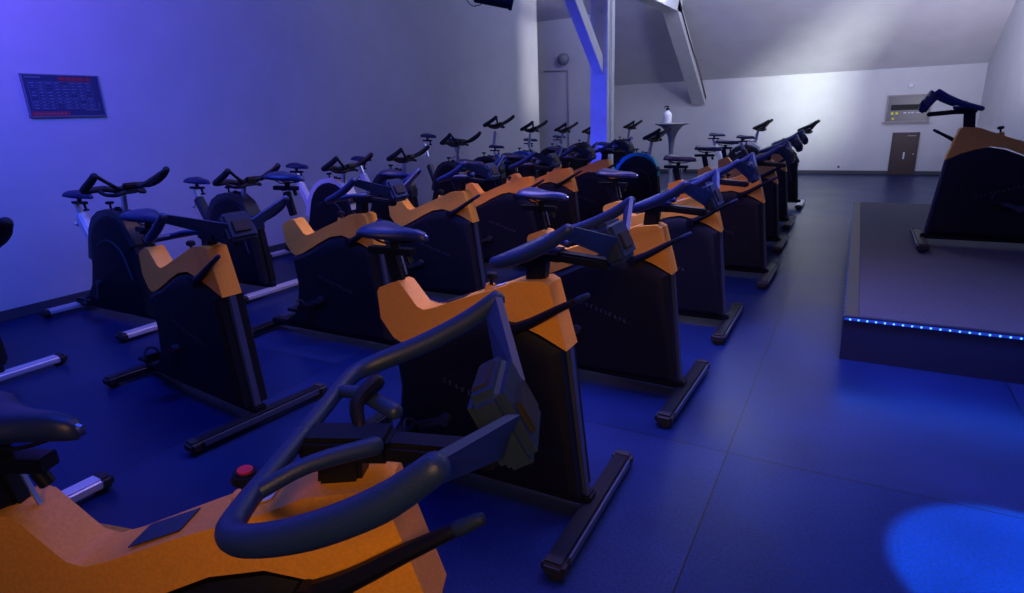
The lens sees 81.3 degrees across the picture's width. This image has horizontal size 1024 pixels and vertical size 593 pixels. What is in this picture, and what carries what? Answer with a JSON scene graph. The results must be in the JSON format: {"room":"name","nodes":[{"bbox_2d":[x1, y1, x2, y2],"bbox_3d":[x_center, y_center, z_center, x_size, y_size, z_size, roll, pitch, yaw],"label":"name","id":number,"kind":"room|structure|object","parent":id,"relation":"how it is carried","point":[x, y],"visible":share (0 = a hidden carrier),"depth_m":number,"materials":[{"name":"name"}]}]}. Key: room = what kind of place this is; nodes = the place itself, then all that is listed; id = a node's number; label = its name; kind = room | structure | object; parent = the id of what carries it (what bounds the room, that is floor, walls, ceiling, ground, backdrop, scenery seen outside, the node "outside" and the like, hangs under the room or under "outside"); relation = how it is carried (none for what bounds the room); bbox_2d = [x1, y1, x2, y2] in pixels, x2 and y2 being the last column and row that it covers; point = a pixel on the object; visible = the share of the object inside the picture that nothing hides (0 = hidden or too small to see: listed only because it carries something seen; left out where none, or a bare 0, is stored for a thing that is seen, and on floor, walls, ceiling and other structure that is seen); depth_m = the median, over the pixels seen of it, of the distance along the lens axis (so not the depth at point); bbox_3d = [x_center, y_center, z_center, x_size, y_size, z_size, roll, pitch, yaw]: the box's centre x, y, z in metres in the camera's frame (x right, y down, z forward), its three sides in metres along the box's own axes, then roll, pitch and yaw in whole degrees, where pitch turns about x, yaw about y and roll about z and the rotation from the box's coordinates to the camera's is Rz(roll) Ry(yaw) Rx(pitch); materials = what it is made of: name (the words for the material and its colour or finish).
{"room":"gym","nodes":[
{"label":"gym","id":0,"kind":"room"},
{"bbox_2d":[0,0,539,310],"bbox_3d":[-3.236,-3.404,6.334,0.150,6.092,15.200,7,19,28],"label":"wall","id":1,"kind":"structure","parent":0,"point":[192,88],"depth_m":6.63,"materials":[{"name":"paint"}]},
{"bbox_2d":[18,73,106,117],"bbox_3d":[-3.937,-1.766,5.248,0.022,0.354,0.612,7,19,28],"label":"board","id":2,"kind":"object","parent":1,"relation":"attached to","point":[45,95],"visible":1,"depth_m":5.22,"materials":[{"name":"blue"}]},
{"bbox_2d":[27,81,95,109],"bbox_3d":[-3.939,-1.762,5.232,0.001,0.236,0.502,7,19,28],"label":"print","id":3,"kind":"object","parent":2,"relation":"on","point":[41,95],"depth_m":5.22,"materials":[{"name":"blue"}]},
{"bbox_2d":[0,243,286,322],"bbox_3d":[-3.050,-0.523,7.162,0.018,0.090,15.200,7,19,28],"label":"baseboard","id":4,"kind":"structure","parent":1,"relation":"attached to","point":[6,315],"depth_m":5.27,"materials":[{"name":"grey"}]},
{"bbox_2d":[0,172,1023,592],"bbox_3d":[0.375,-0.515,7.020,10.650,0.100,18.700,7,19,28],"label":"floor","id":5,"kind":"structure","parent":0,"point":[792,465],"depth_m":2.77,"materials":[{"name":"tile"}]},
{"bbox_2d":[0,231,67,381],"bbox_3d":[-3.816,-0.043,3.938,1.377,1.092,0.730,7,19,28],"label":"exercise bike","id":6,"kind":"object","parent":5,"relation":"on","point":[58,359],"visible":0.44,"depth_m":3.86,"materials":[{"name":"silver metal"}]},
{"bbox_2d":[0,217,114,502],"bbox_3d":[-2.537,0.286,2.474,1.377,1.213,0.730,7,19,28],"label":"exercise bike","id":7,"kind":"object","parent":5,"relation":"on","point":[100,481],"visible":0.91,"depth_m":2.52,"materials":[{"name":"silver metal"}]},
{"bbox_2d":[39,166,169,342],"bbox_3d":[-3.309,-0.411,4.845,1.377,1.233,0.730,7,19,28],"label":"exercise bike","id":8,"kind":"object","parent":5,"relation":"on","point":[119,284],"visible":0.91,"depth_m":4.63,"materials":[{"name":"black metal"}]},
{"bbox_2d":[102,195,326,454],"bbox_3d":[-1.803,0.032,3.312,1.400,1.159,0.790,10,21,34],"label":"exercise bike","id":9,"kind":"object","parent":5,"relation":"on","point":[206,339],"visible":1,"depth_m":3.10,"materials":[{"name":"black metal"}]},
{"bbox_2d":[183,163,297,303],"bbox_3d":[-2.788,-0.658,5.699,1.377,1.173,0.730,7,19,28],"label":"exercise bike","id":10,"kind":"object","parent":5,"relation":"on","point":[252,261],"visible":0.66,"depth_m":5.48,"materials":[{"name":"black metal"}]},
{"bbox_2d":[0,291,540,592],"bbox_3d":[-0.623,0.640,1.135,1.370,1.165,0.790,-1,17,5],"label":"exercise bike","id":11,"kind":"object","parent":5,"relation":"on","point":[345,516],"visible":1,"depth_m":0.99,"materials":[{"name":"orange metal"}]},
{"bbox_2d":[270,153,372,258],"bbox_3d":[-2.179,-1.000,6.736,1.377,1.183,0.730,7,19,28],"label":"exercise bike","id":12,"kind":"object","parent":5,"relation":"on","point":[321,214],"visible":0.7,"depth_m":6.53,"materials":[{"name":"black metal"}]},
{"bbox_2d":[252,168,420,348],"bbox_3d":[-1.267,-0.257,4.129,1.400,1.199,0.790,7,19,28],"label":"exercise bike","id":13,"kind":"object","parent":5,"relation":"on","point":[339,281],"visible":0.94,"depth_m":4.01,"materials":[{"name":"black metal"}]},
{"bbox_2d":[351,145,429,221],"bbox_3d":[-1.684,-1.295,7.614,1.377,1.203,0.730,7,19,28],"label":"exercise bike","id":14,"kind":"object","parent":5,"relation":"on","point":[382,211],"visible":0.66,"depth_m":7.39,"materials":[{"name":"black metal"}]},
{"bbox_2d":[378,155,505,294],"bbox_3d":[-0.719,-0.572,5.101,1.400,1.199,0.790,7,19,27],"label":"exercise bike","id":15,"kind":"object","parent":5,"relation":"on","point":[451,261],"visible":0.78,"depth_m":4.94,"materials":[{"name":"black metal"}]},
{"bbox_2d":[420,131,480,210],"bbox_3d":[-1.033,-1.698,8.653,0.730,1.323,1.377,-17,22,-41],"label":"exercise bike","id":16,"kind":"object","parent":5,"relation":"on","point":[443,168],"visible":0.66,"depth_m":8.40,"materials":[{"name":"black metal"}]},
{"bbox_2d":[448,115,514,194],"bbox_3d":[-0.618,-2.042,9.394,1.377,1.523,0.730,7,19,28],"label":"exercise bike","id":17,"kind":"object","parent":5,"relation":"on","point":[485,159],"visible":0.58,"depth_m":9.15,"materials":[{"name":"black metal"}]},
{"bbox_2d":[356,196,635,578],"bbox_3d":[-0.208,0.218,2.420,1.400,1.199,0.790,7,19,27],"label":"exercise bike","id":18,"kind":"object","parent":5,"relation":"on","point":[437,384],"visible":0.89,"depth_m":2.25,"materials":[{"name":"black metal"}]},
{"bbox_2d":[455,147,563,265],"bbox_3d":[-0.160,-0.870,6.014,1.400,1.199,0.790,7,19,28],"label":"exercise bike","id":19,"kind":"object","parent":5,"relation":"on","point":[503,225],"visible":0.66,"depth_m":5.88,"materials":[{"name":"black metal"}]},
{"bbox_2d":[489,120,547,192],"bbox_3d":[-0.055,-2.305,10.364,1.377,1.423,0.730,7,19,28],"label":"exercise bike","id":20,"kind":"object","parent":5,"relation":"on","point":[535,173],"visible":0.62,"depth_m":10.12,"materials":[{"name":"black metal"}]},
{"bbox_2d":[501,142,598,245],"bbox_3d":[0.285,-1.116,6.771,1.400,1.199,0.790,8,19,30],"label":"exercise bike","id":21,"kind":"object","parent":5,"relation":"on","point":[563,180],"visible":0.49,"depth_m":6.52,"materials":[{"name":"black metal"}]},
{"bbox_2d":[523,122,577,183],"bbox_3d":[0.580,-2.627,11.452,1.377,1.363,0.730,7,19,28],"label":"exercise bike","id":22,"kind":"object","parent":5,"relation":"on","point":[566,129],"visible":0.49,"depth_m":11.26,"materials":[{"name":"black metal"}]},
{"bbox_2d":[553,127,589,175],"bbox_3d":[1.215,-2.940,12.543,1.377,1.283,0.730,7,19,28],"label":"exercise bike","id":23,"kind":"object","parent":5,"relation":"on","point":[575,165],"visible":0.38,"depth_m":12.34,"materials":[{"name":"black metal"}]},
{"bbox_2d":[564,0,614,163],"bbox_3d":[0.737,-3.731,7.846,0.278,5.546,2.877,7,19,28],"label":"timber post","id":24,"kind":"object","parent":5,"relation":"on","point":[597,36],"visible":0.84,"depth_m":8.89,"materials":[{"name":"grey"}]},
{"bbox_2d":[547,137,632,228],"bbox_3d":[0.864,-1.437,7.758,1.400,1.199,0.790,7,19,28],"label":"exercise bike","id":25,"kind":"object","parent":5,"relation":"on","point":[592,198],"visible":0.57,"depth_m":7.57,"materials":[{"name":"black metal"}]},
{"bbox_2d":[516,168,723,426],"bbox_3d":[0.432,-0.095,3.373,1.400,1.199,0.790,8,20,30],"label":"exercise bike","id":26,"kind":"object","parent":5,"relation":"on","point":[628,326],"visible":0.82,"depth_m":3.19,"materials":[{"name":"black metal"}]},
{"bbox_2d":[613,120,641,167],"bbox_3d":[2.192,-3.234,13.319,1.377,1.323,0.730,7,19,28],"label":"exercise bike","id":27,"kind":"object","parent":5,"relation":"on","point":[616,157],"visible":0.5,"depth_m":13.06,"materials":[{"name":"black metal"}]},
{"bbox_2d":[598,127,670,212],"bbox_3d":[1.633,-1.839,8.861,1.377,1.273,0.730,7,19,28],"label":"exercise bike","id":28,"kind":"object","parent":5,"relation":"on","point":[645,165],"visible":0.59,"depth_m":8.63,"materials":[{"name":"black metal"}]},
{"bbox_2d":[655,122,688,192],"bbox_3d":[2.981,-2.598,11.195,0.610,1.275,0.610,7,19,28],"label":"cocktail table","id":29,"kind":"object","parent":5,"relation":"on","point":[676,126],"visible":0.73,"depth_m":11.02,"materials":[{"name":"grey"}]},
{"bbox_2d":[663,106,671,122],"bbox_3d":[2.867,-3.354,10.980,0.153,0.304,0.153,7,19,28],"label":"pump bottle","id":30,"kind":"object","parent":29,"relation":"on","point":[667,117],"visible":0.98,"depth_m":10.94,"materials":[{"name":"white plastic"}]},
{"bbox_2d":[596,152,760,344],"bbox_3d":[1.028,-0.418,4.367,1.400,1.199,0.790,7,19,28],"label":"exercise bike","id":31,"kind":"object","parent":5,"relation":"on","point":[699,257],"visible":0.52,"depth_m":4.17,"materials":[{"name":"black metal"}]},
{"bbox_2d":[663,141,795,289],"bbox_3d":[1.814,-0.800,5.529,1.400,1.199,0.790,8,19,30],"label":"exercise bike","id":32,"kind":"object","parent":5,"relation":"on","point":[743,221],"visible":0.55,"depth_m":5.33,"materials":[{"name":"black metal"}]},
{"bbox_2d":[708,119,772,160],"bbox_3d":[3.844,-2.444,10.543,1.377,1.293,0.730,7,19,27],"label":"exercise bike","id":33,"kind":"object","parent":5,"relation":"on","point":[752,146],"visible":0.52,"depth_m":10.32,"materials":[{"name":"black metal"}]},
{"bbox_2d":[694,134,802,252],"bbox_3d":[2.481,-1.200,6.764,1.400,1.199,0.790,7,19,28],"label":"exercise bike","id":34,"kind":"object","parent":5,"relation":"on","point":[770,190],"visible":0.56,"depth_m":6.54,"materials":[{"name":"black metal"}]},
{"bbox_2d":[715,130,808,229],"bbox_3d":[3.105,-1.569,7.904,1.400,1.199,0.790,7,19,28],"label":"exercise bike","id":35,"kind":"object","parent":5,"relation":"on","point":[782,172],"visible":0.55,"depth_m":7.68,"materials":[{"name":"black metal"}]},
{"bbox_2d":[735,119,819,209],"bbox_3d":[3.912,-2.070,9.314,1.469,1.283,0.730,7,19,28],"label":"exercise bike","id":36,"kind":"object","parent":5,"relation":"on","point":[792,169],"visible":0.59,"depth_m":9.11,"materials":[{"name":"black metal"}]},
{"bbox_2d":[839,202,1023,384],"bbox_3d":[4.072,-0.311,5.207,1.988,0.280,4.974,7,19,28],"label":"platform","id":37,"kind":"object","parent":5,"relation":"on","point":[955,307],"visible":1,"depth_m":3.80,"materials":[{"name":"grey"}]},
{"bbox_2d":[910,89,1023,252],"bbox_3d":[4.109,-1.029,4.840,1.491,1.303,0.830,7,19,28],"label":"exercise bike","id":38,"kind":"object","parent":37,"relation":"on","point":[979,193],"visible":1,"depth_m":4.92,"materials":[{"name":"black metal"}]},
{"bbox_2d":[537,16,590,151],"bbox_3d":[1.032,-4.759,14.799,3.050,3.473,2.450,7,19,28],"label":"wall","id":39,"kind":"structure","parent":0,"point":[554,37],"depth_m":13.26,"materials":[{"name":"paint"}]},
{"bbox_2d":[544,70,568,147],"bbox_3d":[1.025,-3.862,13.595,0.601,2.451,0.024,7,19,28],"label":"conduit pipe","id":40,"kind":"object","parent":39,"relation":"attached to","point":[559,70],"visible":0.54,"depth_m":13.31,"materials":[{"name":"silver metal"}]},
{"bbox_2d":[557,53,568,64],"bbox_3d":[1.109,-5.198,13.045,0.260,0.260,0.150,7,19,28],"label":"wall lamp","id":41,"kind":"object","parent":39,"relation":"attached to","point":[563,58],"visible":1,"depth_m":13.00,"materials":[{"name":"grey"}]},
{"bbox_2d":[536,0,1015,85],"bbox_3d":[0.240,-4.521,5.796,10.500,4.143,18.600,7,19,28],"label":"ceiling","id":42,"kind":"structure","parent":0,"point":[730,39],"depth_m":11.85,"materials":[{"name":"paint"}]},
{"bbox_2d":[467,0,513,10],"bbox_3d":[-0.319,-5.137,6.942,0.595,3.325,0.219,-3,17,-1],"label":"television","id":43,"kind":"object","parent":42,"relation":"hanging from","point":[507,4],"visible":1,"depth_m":7.33,"materials":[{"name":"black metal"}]},
{"bbox_2d":[614,63,987,170],"bbox_3d":[4.831,-4.082,14.354,10.250,2.150,0.150,7,19,28],"label":"wall","id":44,"kind":"structure","parent":0,"point":[849,106],"depth_m":13.22,"materials":[{"name":"paint"}]},
{"bbox_2d":[638,0,705,103],"bbox_3d":[3.024,-4.737,11.546,0.330,1.919,5.940,7,19,28],"label":"beam","id":45,"kind":"structure","parent":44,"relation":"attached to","point":[672,10],"depth_m":12.32,"materials":[{"name":"white paint"}]},
{"bbox_2d":[660,169,886,174],"bbox_3d":[4.213,-3.147,14.918,8.840,0.080,0.020,7,19,28],"label":"baseboard","id":46,"kind":"structure","parent":44,"relation":"attached to","point":[661,170],"depth_m":13.33,"materials":[{"name":"grey"}]},
{"bbox_2d":[887,132,919,174],"bbox_3d":[8.252,-3.009,12.570,0.480,0.872,0.065,7,19,28],"label":"door","id":47,"kind":"structure","parent":44,"relation":"in","point":[904,145],"depth_m":12.56,"materials":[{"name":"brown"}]},
{"bbox_2d":[882,94,930,122],"bbox_3d":[8.164,-3.881,12.317,0.830,0.552,0.090,7,19,28],"label":"window","id":48,"kind":"structure","parent":44,"relation":"in","point":[900,108],"depth_m":12.36,"materials":[{"name":"grey"}]},
{"bbox_2d":[891,104,918,110],"bbox_3d":[8.210,-3.911,12.310,0.650,0.110,0.012,7,19,28],"label":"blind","id":49,"kind":"object","parent":48,"relation":"attached to","point":[894,107],"depth_m":12.35,"materials":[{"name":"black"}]},
{"bbox_2d":[914,171,940,174],"bbox_3d":[8.891,-2.557,12.363,0.935,0.080,0.020,7,19,28],"label":"baseboard","id":50,"kind":"structure","parent":44,"relation":"attached to","point":[915,172],"depth_m":12.46,"materials":[{"name":"grey"}]},
{"bbox_2d":[977,0,1023,155],"bbox_3d":[4.795,-2.906,3.647,0.150,6.092,18.300,7,19,28],"label":"wall","id":51,"kind":"structure","parent":0,"point":[1003,92],"depth_m":9.84,"materials":[{"name":"paint"}]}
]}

